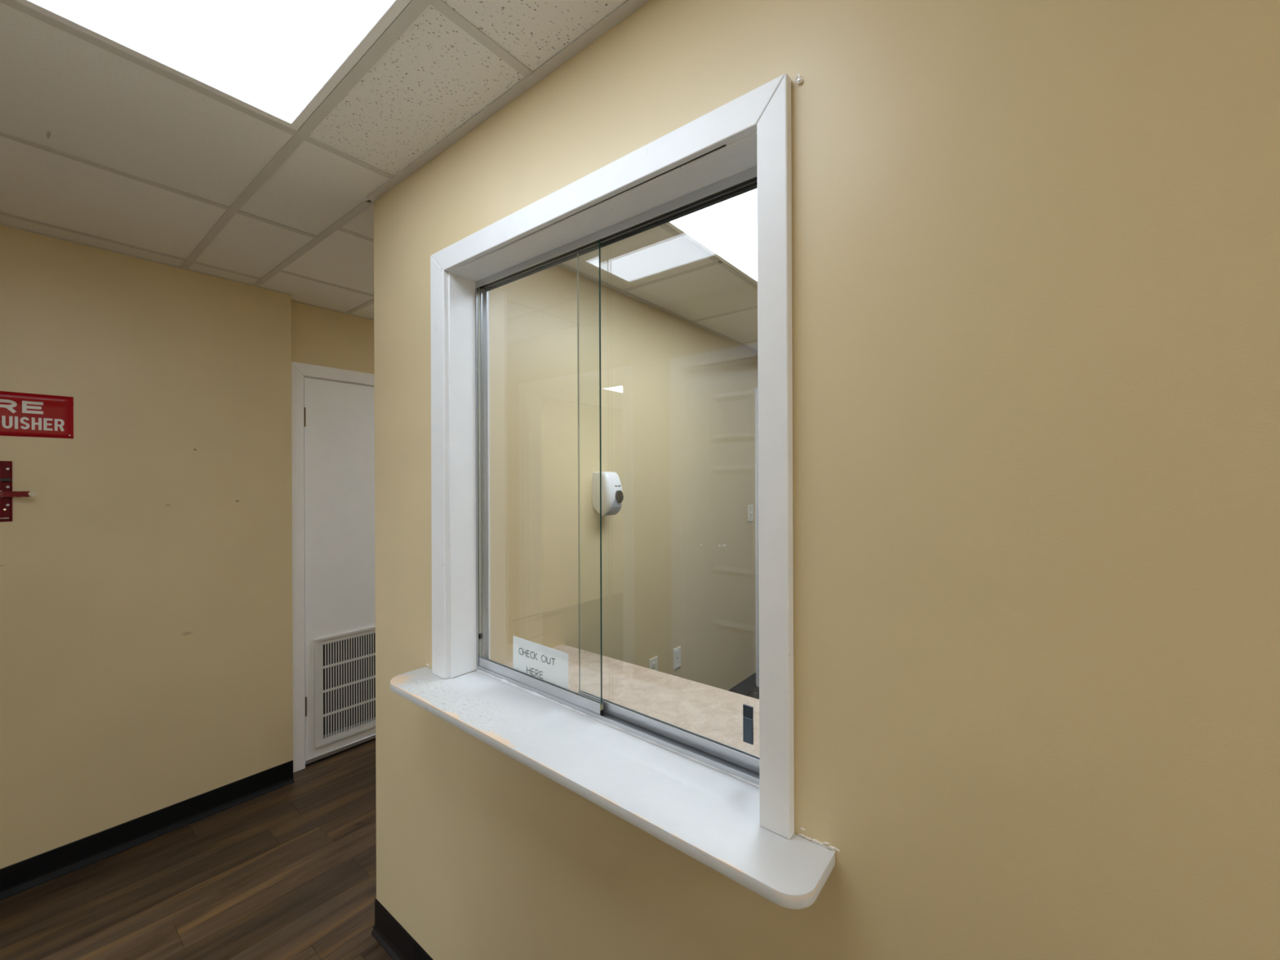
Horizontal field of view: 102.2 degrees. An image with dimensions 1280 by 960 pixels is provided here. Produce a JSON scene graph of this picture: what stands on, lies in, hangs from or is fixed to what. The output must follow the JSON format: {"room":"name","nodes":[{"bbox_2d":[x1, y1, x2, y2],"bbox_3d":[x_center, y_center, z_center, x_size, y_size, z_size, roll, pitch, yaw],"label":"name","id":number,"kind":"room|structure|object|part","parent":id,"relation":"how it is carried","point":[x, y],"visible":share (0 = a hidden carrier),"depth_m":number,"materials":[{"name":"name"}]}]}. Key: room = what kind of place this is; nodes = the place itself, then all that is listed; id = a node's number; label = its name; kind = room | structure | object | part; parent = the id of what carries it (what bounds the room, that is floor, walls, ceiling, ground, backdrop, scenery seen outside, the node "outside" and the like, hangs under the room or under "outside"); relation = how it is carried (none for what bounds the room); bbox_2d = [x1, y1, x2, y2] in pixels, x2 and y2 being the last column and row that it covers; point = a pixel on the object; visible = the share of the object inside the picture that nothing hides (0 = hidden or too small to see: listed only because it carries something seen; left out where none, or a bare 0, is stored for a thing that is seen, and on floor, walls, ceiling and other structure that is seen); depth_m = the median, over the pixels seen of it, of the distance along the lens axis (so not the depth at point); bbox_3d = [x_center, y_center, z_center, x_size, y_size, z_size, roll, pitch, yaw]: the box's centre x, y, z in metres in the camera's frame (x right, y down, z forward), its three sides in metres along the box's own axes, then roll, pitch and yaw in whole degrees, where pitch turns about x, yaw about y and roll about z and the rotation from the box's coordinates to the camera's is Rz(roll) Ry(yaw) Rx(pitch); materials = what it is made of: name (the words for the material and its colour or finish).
{"room":"medical office hallway","nodes":[
{"label":"medical office hallway","id":0,"kind":"room"},
{"bbox_2d":[0,224,293,868],"bbox_3d":[-2.157,0.280,1.945,0.092,2.337,1.442,0,0,38],"label":"wall","id":1,"kind":"structure","parent":0,"point":[146,577],"depth_m":2.06,"materials":[{"name":"beige paint"}]},
{"bbox_2d":[0,461,36,521],"bbox_3d":[-2.208,0.040,1.784,0.167,0.212,0.038,0,0,-40],"label":"bracket","id":2,"kind":"object","parent":1,"relation":"attached to","point":[6,494],"visible":1,"depth_m":1.80,"materials":[{"name":"red metal"}]},
{"bbox_3d":[-2.232,0.040,1.766,0.014,0.212,0.108,0,0,38],"label":"plate","id":3,"kind":"part","parent":2,"relation":"part of","materials":[{"name":"red metal"}]},
{"bbox_2d":[0,391,73,438],"bbox_3d":[-2.216,-0.232,1.790,0.010,0.155,0.340,0,0,38],"label":"fire sign","id":4,"kind":"object","parent":1,"relation":"attached to","point":[21,414],"visible":1,"depth_m":1.85,"materials":[{"name":"red plastic"}]},
{"bbox_2d":[0,760,294,900],"bbox_3d":[-2.075,1.398,1.954,0.017,0.101,1.332,0,0,38],"label":"baseboard","id":5,"kind":"structure","parent":1,"relation":"attached to","point":[15,878],"depth_m":2.05,"materials":[{"name":"black"}]},
{"bbox_2d":[291,301,374,373],"bbox_3d":[-0.638,0.275,4.018,0.100,2.337,3.694,0,0,38],"label":"wall","id":6,"kind":"structure","parent":0,"point":[320,336],"depth_m":2.70,"materials":[{"name":"beige paint"}]},
{"bbox_2d":[291,361,375,773],"bbox_3d":[-1.476,0.430,2.946,0.116,2.034,0.939,0,0,38],"label":"door","id":7,"kind":"structure","parent":6,"relation":"in","point":[333,409],"depth_m":2.71,"materials":[{"name":"white paint"}]},
{"bbox_3d":[-1.709,0.431,2.571,0.016,2.033,0.062,0,0,38],"label":"casing","id":8,"kind":"part","parent":7,"relation":"part of","materials":[{"name":"white paint"}]},
{"bbox_3d":[-1.441,-0.557,2.915,0.016,0.062,0.937,0,0,38],"label":"casing","id":9,"kind":"part","parent":7,"relation":"part of","materials":[{"name":"white paint"}]},
{"bbox_2d":[314,626,375,748],"bbox_3d":[-1.459,1.089,2.881,0.012,0.554,0.642,0,0,38],"label":"grille","id":10,"kind":"object","parent":7,"relation":"attached to","point":[321,741],"depth_m":2.73,"materials":[{"name":"white metal"}]},
{"bbox_2d":[0,0,757,351],"bbox_3d":[-0.452,-0.975,0.482,7.500,0.161,9.200,0,0,38],"label":"ceiling","id":11,"kind":"structure","parent":0,"point":[103,146],"depth_m":1.42,"materials":[{"name":"white"}]},
{"bbox_2d":[14,0,411,130],"bbox_3d":[-0.588,-0.945,0.720,1.207,0.099,0.585,0,0,38],"label":"ceiling light","id":12,"kind":"object","parent":11,"relation":"attached to","point":[279,60],"visible":1,"depth_m":1.04,"materials":[{"name":"white plastic"}]},
{"bbox_2d":[665,188,757,284],"bbox_3d":[0.564,-0.950,1.941,0.585,0.099,1.195,0,0,38],"label":"ceiling light","id":13,"kind":"object","parent":11,"relation":"attached to","point":[727,229],"visible":0.06,"depth_m":1.86,"materials":[{"name":"white plastic"}]},
{"bbox_3d":[0.564,-0.905,1.941,0.585,0.011,1.195,0,0,38],"label":"fixture frame","id":14,"kind":"part","parent":13,"relation":"part of","materials":[{"name":"white"}]},
{"bbox_2d":[0,686,759,959],"bbox_3d":[-0.442,1.482,0.481,7.500,0.080,9.200,0,0,38],"label":"floor","id":15,"kind":"structure","parent":0,"point":[288,872],"depth_m":1.82,"materials":[{"name":"brown wood"}]},
{"bbox_2d":[504,644,759,756],"bbox_3d":[0.510,1.062,1.121,2.600,0.752,0.615,0,0,38],"label":"countertop","id":16,"kind":"structure","parent":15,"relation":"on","point":[715,713],"depth_m":1.64,"materials":[{"name":"beige stone"}]},
{"bbox_2d":[488,265,757,690],"bbox_3d":[0.412,0.270,3.173,0.094,2.337,3.715,0,0,38],"label":"wall","id":17,"kind":"structure","parent":0,"point":[677,395],"depth_m":2.47,"materials":[{"name":"beige paint"}]},
{"bbox_2d":[591,471,623,515],"bbox_3d":[-0.136,0.061,2.312,0.117,0.196,0.110,0,0,38],"label":"soap dispenser","id":18,"kind":"object","parent":17,"relation":"attached to","point":[612,496],"visible":0.97,"depth_m":2.28,"materials":[{"name":"white plastic"}]},
{"bbox_3d":[-0.126,0.111,2.311,0.088,0.092,0.077,0,0,38],"label":"push lever","id":19,"kind":"part","parent":18,"relation":"part of","materials":[{"name":"grey plastic"}]},
{"bbox_2d":[648,656,657,671],"bbox_3d":[0.069,0.972,2.653,0.009,0.113,0.070,0,0,38],"label":"power outlet","id":20,"kind":"object","parent":17,"relation":"attached to","point":[653,664],"visible":0.59,"depth_m":2.65,"materials":[{"name":"beige plastic"}]},
{"bbox_2d":[652,662,655,668],"bbox_3d":[0.071,0.952,2.651,0.003,0.033,0.033,0,0,38],"label":"socket","id":21,"kind":"object","parent":20,"relation":"attached to","point":[653,663],"depth_m":2.65,"materials":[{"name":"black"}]},
{"bbox_2d":[673,646,680,670],"bbox_3d":[0.204,0.975,2.824,0.007,0.112,0.070,0,0,38],"label":"data plate","id":22,"kind":"object","parent":17,"relation":"attached to","point":[677,651],"visible":1,"depth_m":2.82,"materials":[{"name":"beige plastic"}]},
{"bbox_2d":[728,672,757,695],"bbox_3d":[0.058,1.390,2.630,0.017,0.101,2.420,0,0,38],"label":"baseboard","id":23,"kind":"structure","parent":17,"relation":"attached to","point":[746,686],"depth_m":3.47,"materials":[{"name":"black"}]},
{"bbox_2d":[747,504,753,521],"bbox_3d":[0.761,0.226,3.522,0.019,0.113,0.074,0,0,38],"label":"light switch","id":24,"kind":"object","parent":17,"relation":"attached to","point":[750,508],"visible":1,"depth_m":3.52,"materials":[{"name":"beige plastic"}]},
{"bbox_2d":[755,387,759,687],"bbox_3d":[1.063,0.398,3.982,0.110,2.077,0.942,0,0,38],"label":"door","id":25,"kind":"structure","parent":17,"relation":"in","point":[756,388],"depth_m":3.58,"materials":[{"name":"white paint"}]},
{"bbox_2d":[373,0,1279,959],"bbox_3d":[1.026,0.267,0.243,4.694,2.337,0.115,0,0,38],"label":"wall","id":26,"kind":"structure","parent":0,"point":[1035,244],"depth_m":0.65,"materials":[{"name":"beige paint"}]},
{"bbox_2d":[371,898,433,959],"bbox_3d":[1.768,1.383,1.188,4.711,0.101,2.547,0,0,38],"label":"baseboard","id":27,"kind":"structure","parent":26,"relation":"attached to","point":[399,944],"depth_m":1.57,"materials":[{"name":"black"}]},
{"bbox_2d":[430,73,794,839],"bbox_3d":[-0.131,-0.035,1.148,1.014,1.161,0.140,0,0,38],"label":"window","id":28,"kind":"structure","parent":26,"relation":"in","point":[743,145],"depth_m":1.03,"materials":[{"name":"white paint"}]},
{"bbox_3d":[-0.539,-0.042,1.396,0.066,1.143,0.019,0,0,38],"label":"casing","id":29,"kind":"part","parent":28,"relation":"part of","materials":[{"name":"white paint"}]},
{"bbox_2d":[512,635,568,688],"bbox_3d":[-0.253,0.464,1.294,0.208,0.109,0.002,0,0,38],"label":"paper sign","id":30,"kind":"object","parent":28,"relation":"attached to","point":[547,664],"visible":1,"depth_m":1.29,"materials":[{"name":"white paper"}]},
{"bbox_3d":[-0.268,-0.009,1.298,0.459,1.062,0.005,0,0,38],"label":"glass panel","id":31,"kind":"part","parent":28,"relation":"part of","materials":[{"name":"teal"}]},
{"bbox_3d":[-0.266,0.508,1.298,0.459,0.032,0.010,0,0,38],"label":"shoe rail","id":32,"kind":"part","parent":28,"relation":"part of","materials":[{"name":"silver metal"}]},
{"bbox_3d":[0.053,-0.007,1.064,0.506,1.070,0.005,0,0,38],"label":"glass panel","id":33,"kind":"part","parent":28,"relation":"part of","materials":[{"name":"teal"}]},
{"bbox_3d":[-0.170,-0.587,1.102,1.010,0.058,0.019,0,0,38],"label":"casing","id":34,"kind":"part","parent":28,"relation":"part of","materials":[{"name":"white paint"}]},
{"bbox_3d":[0.056,0.514,1.064,0.506,0.033,0.010,0,0,38],"label":"shoe rail","id":35,"kind":"part","parent":28,"relation":"part of","materials":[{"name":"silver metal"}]},
{"bbox_3d":[0.198,0.447,0.945,0.020,0.069,0.003,0,0,38],"label":"finger pull","id":36,"kind":"part","parent":28,"relation":"part of","materials":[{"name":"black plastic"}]},
{"bbox_3d":[0.210,-0.036,0.802,0.050,1.159,0.020,0,0,38],"label":"casing","id":37,"kind":"part","parent":28,"relation":"part of","materials":[{"name":"white paint"}]},
{"bbox_2d":[390,663,839,909],"bbox_3d":[-0.162,0.542,1.100,1.144,0.048,0.226,0,0,38],"label":"ledge","id":38,"kind":"object","parent":26,"relation":"attached to","point":[712,816],"visible":0.91,"depth_m":0.93,"materials":[{"name":"white paint"}]},
{"bbox_2d":[795,73,802,84],"bbox_3d":[0.241,-0.610,0.785,0.011,0.015,0.007,0,0,38],"label":"wall hook","id":39,"kind":"object","parent":26,"relation":"attached to","point":[799,81],"visible":1,"depth_m":0.78,"materials":[{"name":"white plastic"}]}
]}

